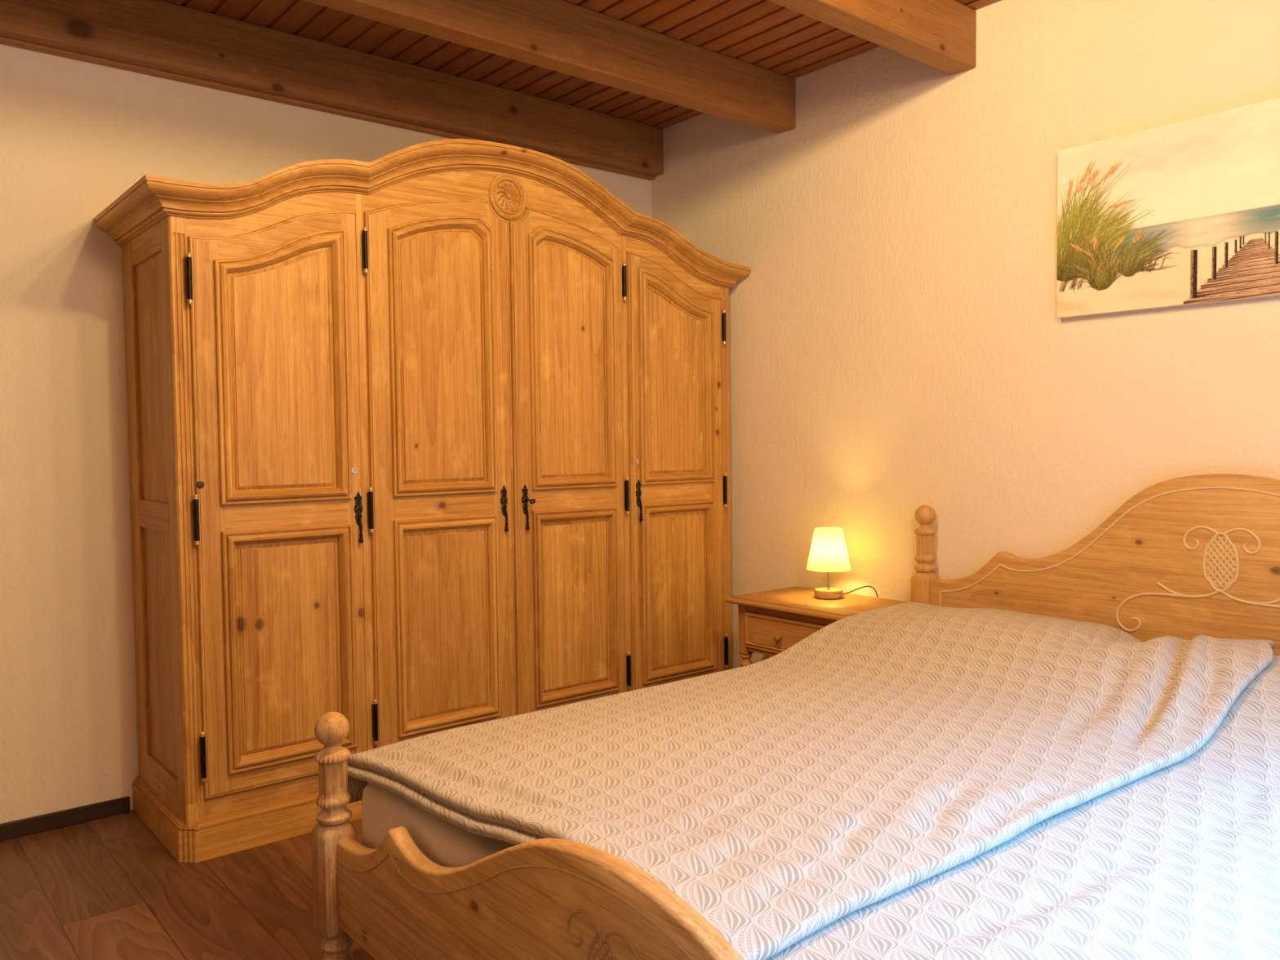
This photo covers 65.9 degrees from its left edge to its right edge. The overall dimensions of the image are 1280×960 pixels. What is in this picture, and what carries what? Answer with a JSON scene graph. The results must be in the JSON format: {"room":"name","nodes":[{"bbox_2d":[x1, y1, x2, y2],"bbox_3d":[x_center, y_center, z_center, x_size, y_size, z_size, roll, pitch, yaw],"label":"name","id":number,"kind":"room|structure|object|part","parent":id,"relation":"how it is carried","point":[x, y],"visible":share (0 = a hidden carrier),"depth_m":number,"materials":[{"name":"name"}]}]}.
{"room":"bedroom","nodes":[
{"label":"bedroom","id":0,"kind":"room"},
{"bbox_2d":[0,809,375,959],"bbox_3d":[-0.864,1.220,1.010,6.400,0.100,4.700,-3,3,-40],"label":"floor","id":1,"kind":"structure","parent":0,"point":[106,888],"depth_m":2.62,"materials":[{"name":"brown wood"}]},
{"bbox_2d":[94,138,751,862],"bbox_3d":[-0.627,-0.047,3.672,2.329,2.214,0.644,-3,3,-40],"label":"wardrobe","id":2,"kind":"object","parent":1,"relation":"on","point":[410,457],"visible":1,"depth_m":3.22,"materials":[{"name":"brown wood"}]},
{"bbox_3d":[-1.492,0.115,3.037,0.022,1.760,0.522,-3,3,-40],"label":"frame","id":3,"kind":"part","parent":2,"relation":"part of","materials":[{"name":"brown wood"}]},
{"bbox_3d":[-1.468,0.108,3.017,0.010,1.565,0.352,-3,3,-40],"label":"panel","id":4,"kind":"part","parent":2,"relation":"part of","materials":[{"name":"brown wood"}]},
{"bbox_3d":[-1.084,0.040,2.996,0.505,1.759,0.030,-3,3,-40],"label":"door","id":5,"kind":"part","parent":2,"relation":"part of","materials":[{"name":"brown wood"}]},
{"bbox_3d":[-1.076,-0.347,2.979,0.316,0.754,0.009,-3,3,-40],"label":"raised panel","id":6,"kind":"part","parent":2,"relation":"part of","materials":[{"name":"brown wood"}]},
{"bbox_3d":[-1.067,-0.356,2.970,0.396,0.846,0.030,-3,3,-40],"label":"panel moulding","id":7,"kind":"part","parent":2,"relation":"part of","materials":[{"name":"brown wood"}]},
{"bbox_3d":[-1.067,0.501,3.013,0.316,0.635,0.009,-3,3,-40],"label":"raised panel","id":8,"kind":"part","parent":2,"relation":"part of","materials":[{"name":"brown wood"}]},
{"bbox_3d":[-1.058,0.499,3.005,0.396,0.713,0.030,-3,3,-40],"label":"panel moulding","id":9,"kind":"part","parent":2,"relation":"part of","materials":[{"name":"brown wood"}]},
{"bbox_3d":[-0.893,0.092,3.133,0.029,0.108,0.008,-3,3,-40],"label":"handle","id":10,"kind":"part","parent":2,"relation":"part of","materials":[{"name":"black metal"}]},
{"bbox_3d":[-0.886,0.160,3.128,0.015,0.081,0.019,-3,3,-40],"label":"drop pull","id":11,"kind":"part","parent":2,"relation":"part of","materials":[{"name":"black metal"}]},
{"bbox_3d":[-0.637,-0.967,3.635,2.329,0.372,0.644,-3,3,-40],"label":"crown","id":12,"kind":"part","parent":2,"relation":"part of","materials":[{"name":"brown wood"}]},
{"bbox_3d":[-0.665,-0.030,3.343,0.536,1.862,0.030,-3,3,-40],"label":"door","id":13,"kind":"part","parent":2,"relation":"part of","materials":[{"name":"brown wood"}]},
{"bbox_3d":[-0.664,-0.423,3.319,0.321,0.869,0.009,-3,3,-40],"label":"raised panel","id":14,"kind":"part","parent":2,"relation":"part of","materials":[{"name":"brown wood"}]},
{"bbox_3d":[-0.657,-0.425,3.310,0.387,0.947,0.030,-3,3,-40],"label":"panel moulding","id":15,"kind":"part","parent":2,"relation":"part of","materials":[{"name":"brown wood"}]},
{"bbox_3d":[-0.654,0.482,3.356,0.321,0.635,0.009,-3,3,-40],"label":"raised panel","id":16,"kind":"part","parent":2,"relation":"part of","materials":[{"name":"brown wood"}]},
{"bbox_3d":[-0.647,0.481,3.346,0.387,0.713,0.030,-3,3,-40],"label":"panel moulding","id":17,"kind":"part","parent":2,"relation":"part of","materials":[{"name":"brown wood"}]},
{"bbox_3d":[-0.478,0.073,3.478,0.029,0.108,0.008,-3,3,-40],"label":"handle","id":18,"kind":"part","parent":2,"relation":"part of","materials":[{"name":"black metal"}]},
{"bbox_3d":[-0.471,0.141,3.473,0.015,0.081,0.019,-3,3,-40],"label":"drop pull","id":19,"kind":"part","parent":2,"relation":"part of","materials":[{"name":"black metal"}]},
{"bbox_3d":[-0.410,0.070,3.534,0.029,0.108,0.008,-3,3,-40],"label":"handle","id":20,"kind":"part","parent":2,"relation":"part of","materials":[{"name":"black metal"}]},
{"bbox_3d":[-0.403,0.138,3.529,0.015,0.081,0.019,-3,3,-40],"label":"drop pull","id":21,"kind":"part","parent":2,"relation":"part of","materials":[{"name":"black metal"}]},
{"bbox_3d":[-0.262,-0.048,3.678,0.502,1.862,0.030,-3,3,-40],"label":"door","id":22,"kind":"part","parent":2,"relation":"part of","materials":[{"name":"brown wood"}]},
{"bbox_3d":[-0.252,-0.441,3.662,0.319,0.869,0.009,-3,3,-40],"label":"raised panel","id":23,"kind":"part","parent":2,"relation":"part of","materials":[{"name":"brown wood"}]},
{"bbox_3d":[-0.244,-0.443,3.653,0.384,0.947,0.030,-3,3,-40],"label":"panel moulding","id":24,"kind":"part","parent":2,"relation":"part of","materials":[{"name":"brown wood"}]},
{"bbox_3d":[-0.242,0.464,3.698,0.319,0.635,0.009,-3,3,-40],"label":"raised panel","id":25,"kind":"part","parent":2,"relation":"part of","materials":[{"name":"brown wood"}]},
{"bbox_3d":[-0.234,0.463,3.689,0.384,0.713,0.030,-3,3,-40],"label":"panel moulding","id":26,"kind":"part","parent":2,"relation":"part of","materials":[{"name":"brown wood"}]},
{"bbox_3d":[-0.004,0.052,3.872,0.029,0.108,0.008,-3,3,-40],"label":"handle","id":27,"kind":"part","parent":2,"relation":"part of","materials":[{"name":"black metal"}]},
{"bbox_3d":[0.003,0.120,3.867,0.015,0.081,0.019,-3,3,-40],"label":"drop pull","id":28,"kind":"part","parent":2,"relation":"part of","materials":[{"name":"black metal"}]},
{"bbox_3d":[0.150,-0.015,4.022,0.505,1.759,0.030,-3,3,-40],"label":"door","id":29,"kind":"part","parent":2,"relation":"part of","materials":[{"name":"brown wood"}]},
{"bbox_3d":[0.146,-0.401,3.994,0.316,0.754,0.009,-3,3,-40],"label":"raised panel","id":30,"kind":"part","parent":2,"relation":"part of","materials":[{"name":"brown wood"}]},
{"bbox_3d":[0.152,-0.410,3.984,0.396,0.846,0.030,-3,3,-40],"label":"panel moulding","id":31,"kind":"part","parent":2,"relation":"part of","materials":[{"name":"brown wood"}]},
{"bbox_3d":[0.155,0.447,4.028,0.316,0.635,0.009,-3,3,-40],"label":"raised panel","id":32,"kind":"part","parent":2,"relation":"part of","materials":[{"name":"brown wood"}]},
{"bbox_3d":[0.161,0.446,4.018,0.396,0.713,0.030,-3,3,-40],"label":"panel moulding","id":33,"kind":"part","parent":2,"relation":"part of","materials":[{"name":"brown wood"}]},
{"bbox_2d":[311,473,1279,959],"bbox_3d":[0.793,0.565,2.061,2.244,1.090,2.005,-3,3,-40],"label":"bed","id":34,"kind":"object","parent":1,"relation":"on","point":[1187,557],"visible":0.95,"depth_m":2.09,"materials":[{"name":"brown wood"}]},
{"bbox_3d":[-0.655,0.809,2.119,0.075,0.628,0.075,-3,3,-40],"label":"post","id":35,"kind":"part","parent":34,"relation":"part of","materials":[{"name":"brown wood"}]},
{"bbox_2d":[361,782,515,866],"bbox_3d":[0.792,0.764,2.071,2.082,0.257,1.885,-3,3,-40],"label":"mattress","id":36,"kind":"object","parent":34,"relation":"on","point":[446,844],"visible":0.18,"depth_m":1.91,"materials":[{"name":"white fabric"}]},
{"bbox_2d":[347,601,1275,959],"bbox_3d":[0.537,0.555,2.347,2.080,0.261,1.226,-3,3,-40],"label":"duvet","id":37,"kind":"object","parent":36,"relation":"on","point":[790,793],"visible":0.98,"depth_m":2.05,"materials":[{"name":"grey fabric"}]},
{"bbox_2d":[766,654,1279,959],"bbox_3d":[1.127,0.612,1.642,1.962,0.263,0.916,-3,3,-40],"label":"duvet","id":38,"kind":"object","parent":36,"relation":"on","point":[1180,860],"visible":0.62,"depth_m":1.50,"materials":[{"name":"white fabric"}]},
{"bbox_3d":[-0.033,0.747,1.379,0.036,0.438,1.878,-3,3,-40],"label":"footboard","id":39,"kind":"part","parent":34,"relation":"part of","materials":[{"name":"brown wood"}]},
{"bbox_3d":[1.011,0.569,3.498,0.075,0.962,0.075,-3,3,-40],"label":"post","id":40,"kind":"part","parent":34,"relation":"part of","materials":[{"name":"brown wood"}]},
{"bbox_3d":[1.627,0.408,2.749,0.033,0.850,1.884,-3,3,-40],"label":"headboard","id":41,"kind":"part","parent":34,"relation":"part of","materials":[{"name":"brown wood"}]},
{"bbox_2d":[724,586,908,666],"bbox_3d":[0.663,0.744,3.659,0.392,0.606,0.588,-3,3,-40],"label":"nightstand","id":42,"kind":"object","parent":1,"relation":"on","point":[771,622],"visible":0.27,"depth_m":3.61,"materials":[{"name":"brown wood"}]},
{"bbox_3d":[0.404,0.756,3.760,0.051,0.580,0.051,-3,3,-40],"label":"leg","id":43,"kind":"part","parent":42,"relation":"part of","materials":[{"name":"brown wood"}]},
{"bbox_3d":[0.500,0.569,3.567,0.036,0.027,0.027,-3,3,-40],"label":"knob","id":44,"kind":"part","parent":42,"relation":"part of","materials":[{"name":"brown wood"}]},
{"bbox_3d":[0.539,0.562,3.562,0.026,0.122,0.428,-3,3,-40],"label":"drawer","id":45,"kind":"part","parent":42,"relation":"part of","materials":[{"name":"brown wood"}]},
{"bbox_2d":[806,527,878,599],"bbox_3d":[0.747,0.412,3.704,0.257,0.465,0.163,-2,3,-25],"label":"table lamp","id":46,"kind":"object","parent":42,"relation":"on","point":[828,553],"visible":0.97,"depth_m":3.63,"materials":[{"name":"fabric"}]},
{"bbox_3d":[0.703,0.256,3.678,0.163,0.152,0.163,-3,3,-40],"label":"lamp shade","id":47,"kind":"part","parent":46,"relation":"part of","materials":[{"name":"fabric"}]},
{"bbox_3d":[0.704,0.341,3.682,0.022,0.136,0.022,-3,3,-40],"label":"stem","id":48,"kind":"part","parent":46,"relation":"part of","materials":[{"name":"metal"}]},
{"bbox_3d":[0.827,0.520,3.689,0.142,0.249,0.012,-1,2,-3],"label":"cord","id":49,"kind":"part","parent":46,"relation":"part of","materials":[{"name":"brown plastic"}]},
{"bbox_2d":[0,44,651,823],"bbox_3d":[-2.350,-0.309,2.732,6.420,2.850,0.120,-3,3,-40],"label":"wall","id":50,"kind":"structure","parent":0,"point":[75,135],"depth_m":3.13,"materials":[{"name":"paint"}]},
{"bbox_2d":[0,795,130,840],"bbox_3d":[-3.180,1.131,1.997,3.908,0.050,0.016,-3,3,-40],"label":"baseboard","id":51,"kind":"structure","parent":50,"relation":"attached to","point":[23,827],"depth_m":3.12,"materials":[{"name":"brown wood"}]},
{"bbox_2d":[160,0,1000,128],"bbox_3d":[-0.895,-1.490,0.901,6.202,0.060,4.500,-3,3,-40],"label":"ceiling","id":52,"kind":"structure","parent":0,"point":[766,34],"depth_m":3.53,"materials":[{"name":"brown wood"}]},
{"bbox_2d":[0,0,663,180],"bbox_3d":[-2.301,-1.403,2.599,6.196,0.218,0.090,-3,3,-40],"label":"wooden beam","id":53,"kind":"structure","parent":52,"relation":"attached to","point":[159,38],"depth_m":3.50,"materials":[{"name":"brown wood"}]},
{"bbox_2d":[302,0,795,133],"bbox_3d":[-1.790,-1.395,1.985,6.196,0.196,0.093,-3,3,-40],"label":"wooden beam","id":54,"kind":"structure","parent":52,"relation":"attached to","point":[561,36],"depth_m":3.31,"materials":[{"name":"brown wood"}]},
{"bbox_2d":[768,0,975,74],"bbox_3d":[-1.281,-1.379,1.372,6.196,0.190,0.091,-3,3,-40],"label":"wooden beam","id":55,"kind":"structure","parent":52,"relation":"attached to","point":[940,34],"depth_m":3.11,"materials":[{"name":"brown wood"}]},
{"bbox_2d":[651,0,1279,669],"bbox_3d":[1.580,-0.360,2.931,0.120,2.850,4.600,-3,3,-40],"label":"wall","id":56,"kind":"structure","parent":0,"point":[899,344],"depth_m":3.40,"materials":[{"name":"paint"}]},
{"bbox_2d":[1057,97,1279,319],"bbox_3d":[1.663,-0.757,2.689,0.032,0.522,1.080,-3,3,-40],"label":"canvas painting","id":57,"kind":"object","parent":56,"relation":"attached to","point":[1184,212],"visible":1,"depth_m":2.83}
]}

